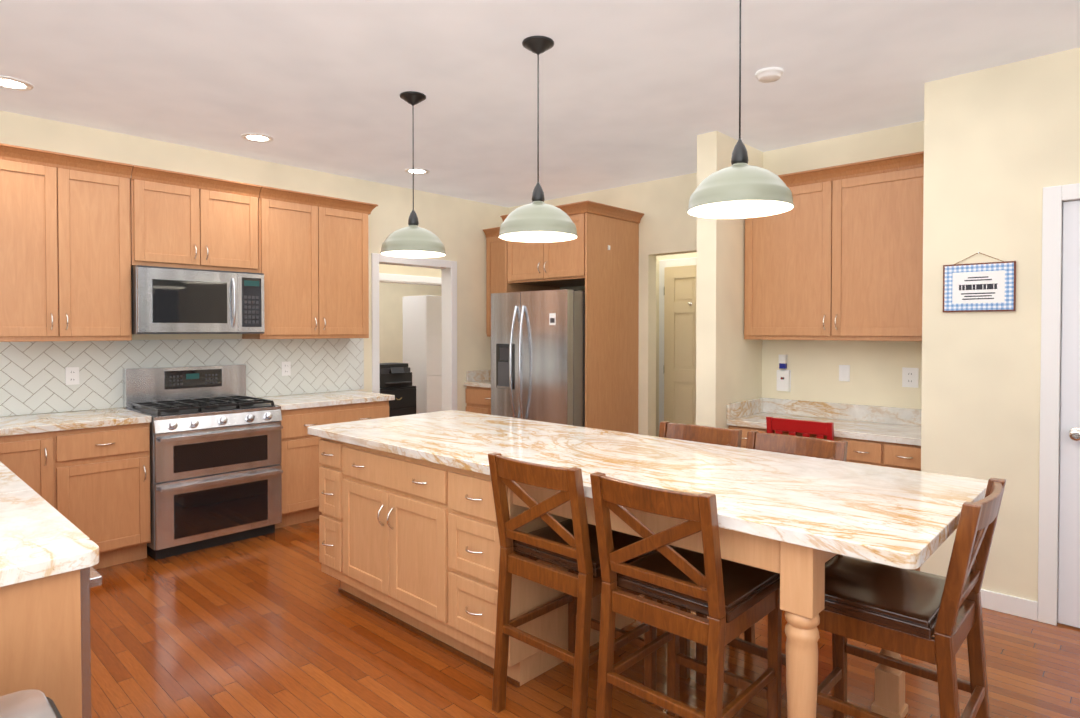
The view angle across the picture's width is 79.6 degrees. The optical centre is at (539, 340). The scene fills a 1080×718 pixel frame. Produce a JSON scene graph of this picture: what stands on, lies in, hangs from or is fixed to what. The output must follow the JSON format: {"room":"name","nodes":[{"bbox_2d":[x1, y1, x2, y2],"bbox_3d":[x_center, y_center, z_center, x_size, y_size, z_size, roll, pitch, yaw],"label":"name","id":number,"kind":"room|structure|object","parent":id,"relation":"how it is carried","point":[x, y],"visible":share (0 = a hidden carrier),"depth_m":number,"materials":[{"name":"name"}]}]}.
{"room":"kitchen","nodes":[
{"label":"kitchen","id":0,"kind":"room"},
{"bbox_2d":[0,110,507,416],"bbox_3d":[-3.367,-0.016,4.113,0.130,2.820,8.930,1,1,43],"label":"wall","id":1,"kind":"structure","parent":0,"point":[456,226],"depth_m":5.91,"materials":[{"name":"beige paint"}]},
{"bbox_2d":[0,143,132,341],"bbox_3d":[-3.051,-0.567,4.062,0.380,1.143,0.790,1,1,43],"label":"upper cabinet","id":2,"kind":"object","parent":1,"relation":"attached to","point":[65,247],"visible":1,"depth_m":3.98,"materials":[{"name":"brown wood"}]},
{"bbox_2d":[0,338,363,416],"bbox_3d":[-2.653,0.229,4.777,0.006,0.468,3.070,1,1,43],"label":"tile backsplash","id":3,"kind":"structure","parent":1,"relation":"attached to","point":[32,377],"depth_m":4.61,"materials":[{"name":"white tile"}]},
{"bbox_2d":[65,367,78,384],"bbox_3d":[-3.096,0.236,4.294,0.008,0.115,0.075,1,1,43],"label":"electrical outlet","id":4,"kind":"object","parent":3,"relation":"attached to","point":[71,375],"visible":1,"depth_m":4.29,"materials":[{"name":"white plastic"}]},
{"bbox_2d":[282,362,290,375],"bbox_3d":[-2.097,0.234,5.359,0.008,0.115,0.075,1,1,43],"label":"electrical outlet","id":5,"kind":"object","parent":3,"relation":"attached to","point":[286,368],"visible":1,"depth_m":5.36,"materials":[{"name":"white plastic"}]},
{"bbox_2d":[130,165,261,272],"bbox_3d":[-2.493,-0.824,4.653,0.380,0.648,0.834,1,1,43],"label":"upper cabinet","id":6,"kind":"object","parent":1,"relation":"attached to","point":[184,220],"visible":0.94,"depth_m":4.51,"materials":[{"name":"brown wood"}]},
{"bbox_2d":[131,265,264,333],"bbox_3d":[-2.460,-0.270,4.631,0.470,0.447,0.828,1,1,43],"label":"microwave","id":7,"kind":"object","parent":6,"relation":"attached to","point":[168,300],"visible":1,"depth_m":4.45,"materials":[{"name":"silver metal"}]},
{"bbox_2d":[242,186,377,338],"bbox_3d":[-1.864,-0.587,5.328,0.380,1.143,0.998,1,1,43],"label":"upper cabinet","id":8,"kind":"object","parent":1,"relation":"attached to","point":[313,257],"visible":1,"depth_m":5.17,"materials":[{"name":"brown wood"}]},
{"bbox_2d":[371,253,456,410],"bbox_3d":[-1.253,0.276,6.372,0.166,2.165,1.000,1,1,43],"label":"door frame","id":9,"kind":"structure","parent":1,"relation":"attached to","point":[449,325],"depth_m":6.63,"materials":[{"name":"white wood"}]},
{"bbox_2d":[379,264,440,277],"bbox_3d":[-1.885,-0.086,8.617,0.130,2.820,5.130,1,1,43],"label":"wall","id":10,"kind":"structure","parent":0,"point":[405,270],"depth_m":8.65,"materials":[{"name":"beige paint"}]},
{"bbox_2d":[379,273,440,285],"bbox_3d":[-1.614,0.224,8.903,0.160,2.190,2.690,1,1,43],"label":"door frame","id":11,"kind":"structure","parent":10,"relation":"attached to","point":[406,279],"depth_m":8.65,"materials":[{"name":"white"}]},
{"bbox_2d":[379,282,441,362],"bbox_3d":[-3.665,-0.131,11.499,0.130,2.820,6.900,1,1,43],"label":"wall","id":12,"kind":"structure","parent":0,"point":[391,295],"depth_m":12.33,"materials":[{"name":"paint"}]},
{"bbox_2d":[0,0,1079,207],"bbox_3d":[-0.911,-1.476,4.714,14.200,0.080,13.200,1,1,43],"label":"ceiling","id":13,"kind":"structure","parent":0,"point":[631,92],"depth_m":3.46,"materials":[{"name":"paint"}]},
{"bbox_2d":[0,76,33,90],"bbox_3d":[-2.918,-1.413,3.568,0.210,0.008,0.210,1,1,43],"label":"recessed light","id":14,"kind":"object","parent":13,"relation":"in","point":[7,82],"visible":1,"depth_m":3.59,"materials":[{"name":"white plastic"}]},
{"bbox_2d":[241,133,272,142],"bbox_3d":[-1.996,-1.429,4.581,0.210,0.008,0.210,1,1,43],"label":"recessed light","id":15,"kind":"object","parent":13,"relation":"in","point":[258,137],"visible":1,"depth_m":4.57,"materials":[{"name":"white plastic"}]},
{"bbox_2d":[380,91,445,257],"bbox_3d":[-0.739,-0.961,3.780,0.378,0.920,0.378,1,1,43],"label":"pendant light","id":16,"kind":"object","parent":13,"relation":"hanging from","point":[412,240],"visible":1,"depth_m":3.70,"materials":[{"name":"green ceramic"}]},
{"bbox_2d":[405,168,429,174],"bbox_3d":[-1.051,-1.444,5.545,0.210,0.008,0.210,1,1,43],"label":"recessed light","id":17,"kind":"object","parent":13,"relation":"in","point":[419,171],"visible":0.96,"depth_m":5.53,"materials":[{"name":"white plastic"}]},
{"bbox_2d":[498,36,577,242],"bbox_3d":[-0.009,-0.950,3.082,0.378,0.920,0.378,1,1,43],"label":"pendant light","id":18,"kind":"object","parent":13,"relation":"hanging from","point":[537,220],"visible":1,"depth_m":3.01,"materials":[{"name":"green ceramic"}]},
{"bbox_2d":[687,0,793,218],"bbox_3d":[0.735,-0.939,2.384,0.378,0.920,0.378,1,1,43],"label":"pendant light","id":19,"kind":"object","parent":13,"relation":"hanging from","point":[740,188],"visible":1,"depth_m":2.31,"materials":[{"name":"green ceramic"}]},
{"bbox_2d":[755,67,782,82],"bbox_3d":[1.211,-1.396,3.425,0.140,0.038,0.140,1,1,43],"label":"smoke detector","id":20,"kind":"object","parent":13,"relation":"attached to","point":[768,74],"visible":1,"depth_m":3.39,"materials":[{"name":"white plastic"}]},
{"bbox_2d":[90,519,1079,717],"bbox_3d":[-0.911,1.414,4.759,14.200,0.060,13.200,1,1,43],"label":"floor","id":21,"kind":"structure","parent":0,"point":[276,624],"depth_m":2.85,"materials":[{"name":"brown wood"}]},
{"bbox_2d":[0,689,61,717],"bbox_3d":[-1.080,1.080,1.137,0.288,0.720,0.499,1,1,43],"label":"trash can","id":22,"kind":"object","parent":21,"relation":"on","point":[32,703],"visible":1,"depth_m":1.28,"materials":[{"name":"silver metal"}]},
{"bbox_2d":[0,569,101,717],"bbox_3d":[-1.615,0.993,1.601,0.728,0.880,0.720,1,1,43],"label":"base cabinet","id":23,"kind":"object","parent":21,"relation":"on","point":[45,633],"depth_m":1.55,"materials":[{"name":"brown wood"}]},
{"bbox_2d":[0,461,98,588],"bbox_3d":[-2.545,0.520,2.459,3.318,0.040,0.749,1,1,43],"label":"countertop","id":24,"kind":"structure","parent":23,"relation":"on","point":[37,542],"depth_m":1.66,"materials":[{"name":"white stone"}]},
{"bbox_2d":[0,408,151,569],"bbox_3d":[-2.957,0.936,3.966,0.666,0.920,0.869,1,1,43],"label":"base cabinet","id":25,"kind":"object","parent":21,"relation":"on","point":[86,472],"visible":0.79,"depth_m":3.88,"materials":[{"name":"brown wood"}]},
{"bbox_2d":[123,364,282,559],"bbox_3d":[-2.348,0.792,4.550,0.737,1.190,0.811,1,1,43],"label":"gas range","id":26,"kind":"object","parent":21,"relation":"on","point":[216,471],"visible":1,"depth_m":4.38,"materials":[{"name":"silver metal"}]},
{"bbox_2d":[246,390,394,528],"bbox_3d":[-1.765,0.916,5.237,0.666,0.920,0.979,1,1,43],"label":"base cabinet","id":27,"kind":"object","parent":21,"relation":"on","point":[300,464],"visible":0.33,"depth_m":4.87,"materials":[{"name":"brown wood"}]},
{"bbox_2d":[380,386,415,416],"bbox_3d":[-2.199,0.991,9.443,0.505,0.640,0.640,1,1,43],"label":"stand","id":28,"kind":"object","parent":21,"relation":"on","point":[403,403],"visible":0.31,"depth_m":9.32,"materials":[{"name":"black wood"}]},
{"bbox_2d":[380,363,411,387],"bbox_3d":[-2.172,0.504,9.410,0.520,0.330,0.540,1,1,43],"label":"printer","id":29,"kind":"object","parent":28,"relation":"on","point":[395,374],"visible":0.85,"depth_m":9.28,"materials":[{"name":"black plastic"}]},
{"bbox_2d":[403,295,441,413],"bbox_3d":[-1.632,0.301,10.422,0.618,1.990,0.940,1,1,43],"label":"tall cabinet","id":30,"kind":"object","parent":21,"relation":"on","point":[422,336],"visible":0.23,"depth_m":10.00,"materials":[{"name":"white laminate"}]},
{"bbox_2d":[464,370,490,414],"bbox_3d":[-0.311,0.838,6.731,0.737,1.030,0.666,1,1,43],"label":"base cabinet","id":31,"kind":"object","parent":21,"relation":"on","point":[477,384],"visible":0.15,"depth_m":6.67,"materials":[{"name":"brown wood"}]},
{"bbox_2d":[491,289,584,426],"bbox_3d":[0.173,0.467,5.974,0.930,1.795,1.004,1,1,43],"label":"fridge","id":32,"kind":"object","parent":21,"relation":"on","point":[537,355],"visible":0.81,"depth_m":5.56,"materials":[{"name":"silver metal"}]},
{"bbox_2d":[500,200,643,433],"bbox_3d":[0.294,0.097,6.053,1.054,2.533,0.826,1,1,43],"label":"cabinet","id":33,"kind":"object","parent":21,"relation":"on","point":[598,258],"visible":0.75,"depth_m":5.74,"materials":[{"name":"brown wood"}]},
{"bbox_2d":[488,452,656,717],"bbox_3d":[0.129,0.924,2.505,0.438,0.990,0.530,1,1,43],"label":"stool","id":34,"kind":"object","parent":21,"relation":"on","point":[571,545],"visible":0.83,"depth_m":2.39,"materials":[{"name":"brown wood"}]},
{"bbox_2d":[309,434,907,717],"bbox_3d":[0.077,0.971,3.018,2.691,0.879,1.022,1,1,43],"label":"kitchen island","id":35,"kind":"object","parent":21,"relation":"on","point":[408,534],"depth_m":2.78,"materials":[{"name":"brown wood"}]},
{"bbox_2d":[308,410,987,568],"bbox_3d":[0.155,0.512,2.968,3.024,0.040,1.055,1,1,43],"label":"island countertop","id":36,"kind":"structure","parent":35,"relation":"on","point":[895,517],"depth_m":2.38,"materials":[{"name":"white stone"}]},
{"bbox_2d":[590,472,781,717],"bbox_3d":[0.490,0.929,2.159,0.438,0.990,0.530,1,1,43],"label":"stool","id":37,"kind":"object","parent":21,"relation":"on","point":[732,600],"visible":1,"depth_m":2.05,"materials":[{"name":"brown wood"}]},
{"bbox_2d":[657,421,741,678],"bbox_3d":[0.625,0.916,3.027,0.438,0.990,0.530,1,1,43],"label":"stool","id":38,"kind":"object","parent":21,"relation":"on","point":[708,434],"visible":0.17,"depth_m":3.15,"materials":[{"name":"brown wood"}]},
{"bbox_2d":[696,430,847,685],"bbox_3d":[0.972,0.921,2.709,0.438,0.990,0.530,1,1,43],"label":"stool","id":39,"kind":"object","parent":21,"relation":"on","point":[807,446],"visible":0.17,"depth_m":2.81,"materials":[{"name":"brown wood"}]},
{"bbox_2d":[766,416,833,440],"bbox_3d":[1.806,0.948,4.323,0.420,0.885,0.460,1,1,43],"label":"chair","id":40,"kind":"object","parent":21,"relation":"on","point":[805,428],"visible":0.1,"depth_m":4.14,"materials":[{"name":"red"}]},
{"bbox_2d":[727,398,920,570],"bbox_3d":[1.954,0.920,4.349,1.242,0.940,0.602,1,1,43],"label":"base cabinet","id":41,"kind":"object","parent":21,"relation":"on","point":[882,436],"visible":0.4,"depth_m":4.32,"materials":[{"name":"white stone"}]},
{"bbox_2d":[817,478,1005,717],"bbox_3d":[1.134,0.931,2.059,0.530,0.990,0.438,1,1,43],"label":"stool","id":42,"kind":"object","parent":21,"relation":"on","point":[909,612],"visible":0.73,"depth_m":1.97,"materials":[{"name":"brown wood"}]},
{"bbox_2d":[508,173,696,435],"bbox_3d":[0.744,-0.050,6.290,2.890,2.820,0.130,1,1,43],"label":"wall","id":43,"kind":"structure","parent":0,"point":[667,224],"depth_m":5.98,"materials":[{"name":"beige paint"}]},
{"bbox_2d":[483,227,504,336],"bbox_3d":[-0.212,-0.610,6.822,0.747,1.143,0.380,1,1,43],"label":"upper cabinet","id":44,"kind":"object","parent":43,"relation":"attached to","point":[495,263],"visible":0.21,"depth_m":6.89,"materials":[{"name":"brown wood"}]},
{"bbox_2d":[656,252,696,436],"bbox_3d":[1.145,-0.053,6.483,2.570,2.820,0.700,1,1,43],"label":"wall","id":45,"kind":"structure","parent":0,"point":[676,256],"depth_m":6.71,"materials":[{"name":"beige paint"}]},
{"bbox_2d":[659,257,696,425],"bbox_3d":[1.581,0.271,6.368,0.960,2.175,0.018,1,1,43],"label":"door frame","id":46,"kind":"structure","parent":45,"relation":"attached to","point":[663,264],"depth_m":6.66,"materials":[{"name":"white wood"}]},
{"bbox_2d":[664,265,696,424],"bbox_3d":[1.560,0.307,6.349,0.806,2.088,0.065,1,1,43],"label":"door","id":47,"kind":"structure","parent":45,"relation":"in","point":[680,282],"depth_m":6.49,"materials":[{"name":"beige wood"}]},
{"bbox_2d":[696,131,762,428],"bbox_3d":[1.764,-0.032,5.155,0.150,2.820,1.790,1,1,43],"label":"wall","id":48,"kind":"structure","parent":0,"point":[728,363],"depth_m":4.53,"materials":[{"name":"beige paint"}]},
{"bbox_2d":[762,121,923,408],"bbox_3d":[2.049,-0.020,4.340,1.380,2.820,0.730,1,1,43],"label":"wall","id":49,"kind":"structure","parent":0,"point":[875,372],"depth_m":4.56,"materials":[{"name":"beige paint"}]},
{"bbox_2d":[777,355,790,391],"bbox_3d":[1.818,0.245,4.852,0.100,0.275,0.044,1,1,43],"label":"telephone","id":50,"kind":"object","parent":49,"relation":"attached to","point":[783,380],"visible":1,"depth_m":4.84,"materials":[{"name":"white plastic"}]},
{"bbox_2d":[744,151,923,340],"bbox_3d":[2.033,-0.572,4.410,1.242,1.143,0.370,1,1,43],"label":"upper cabinet","id":51,"kind":"object","parent":49,"relation":"attached to","point":[835,253],"visible":0.69,"depth_m":4.26,"materials":[{"name":"brown wood"}]},
{"bbox_2d":[839,365,849,381],"bbox_3d":[2.144,0.232,4.570,0.072,0.115,0.008,1,1,43],"label":"outlet","id":52,"kind":"object","parent":49,"relation":"attached to","point":[844,372],"visible":1,"depth_m":4.57,"materials":[{"name":"white plastic"}]},
{"bbox_2d":[902,367,918,387],"bbox_3d":[2.447,0.246,4.287,0.095,0.130,0.008,1,1,43],"label":"electrical outlet","id":53,"kind":"object","parent":49,"relation":"attached to","point":[910,377],"visible":1,"depth_m":4.29,"materials":[{"name":"white plastic"}]},
{"bbox_2d":[920,47,1079,601],"bbox_3d":[3.662,0.013,2.238,4.110,2.820,0.130,1,1,43],"label":"wall","id":54,"kind":"structure","parent":0,"point":[1001,146],"depth_m":3.37,"materials":[{"name":"beige paint"}]},
{"bbox_2d":[943,252,1015,311],"bbox_3d":[2.302,-0.307,3.407,0.320,0.314,0.016,1,1,43],"label":"sign","id":55,"kind":"object","parent":54,"relation":"attached to","point":[982,287],"visible":1,"depth_m":3.40,"materials":[{"name":"wood"},{"name":"paper"},{"name":"ink"}]},
{"bbox_2d":[980,589,1037,620],"bbox_3d":[2.309,1.357,3.430,0.515,0.095,0.014,1,1,43],"label":"baseboard","id":56,"kind":"structure","parent":54,"relation":"attached to","point":[1011,605],"depth_m":3.32,"materials":[{"name":"white wood"}]},
{"bbox_2d":[1038,183,1079,625],"bbox_3d":[2.879,0.329,2.965,0.930,2.165,0.148,1,1,43],"label":"door frame","id":57,"kind":"structure","parent":54,"relation":"attached to","point":[1055,198],"depth_m":3.20,"materials":[{"name":"white wood"}]},
{"bbox_2d":[1058,200,1079,627],"bbox_3d":[2.836,0.365,2.920,0.774,2.078,0.105,1,1,43],"label":"pantry door","id":58,"kind":"structure","parent":54,"relation":"in","point":[1069,566],"depth_m":3.17,"materials":[{"name":"white"}]}
]}

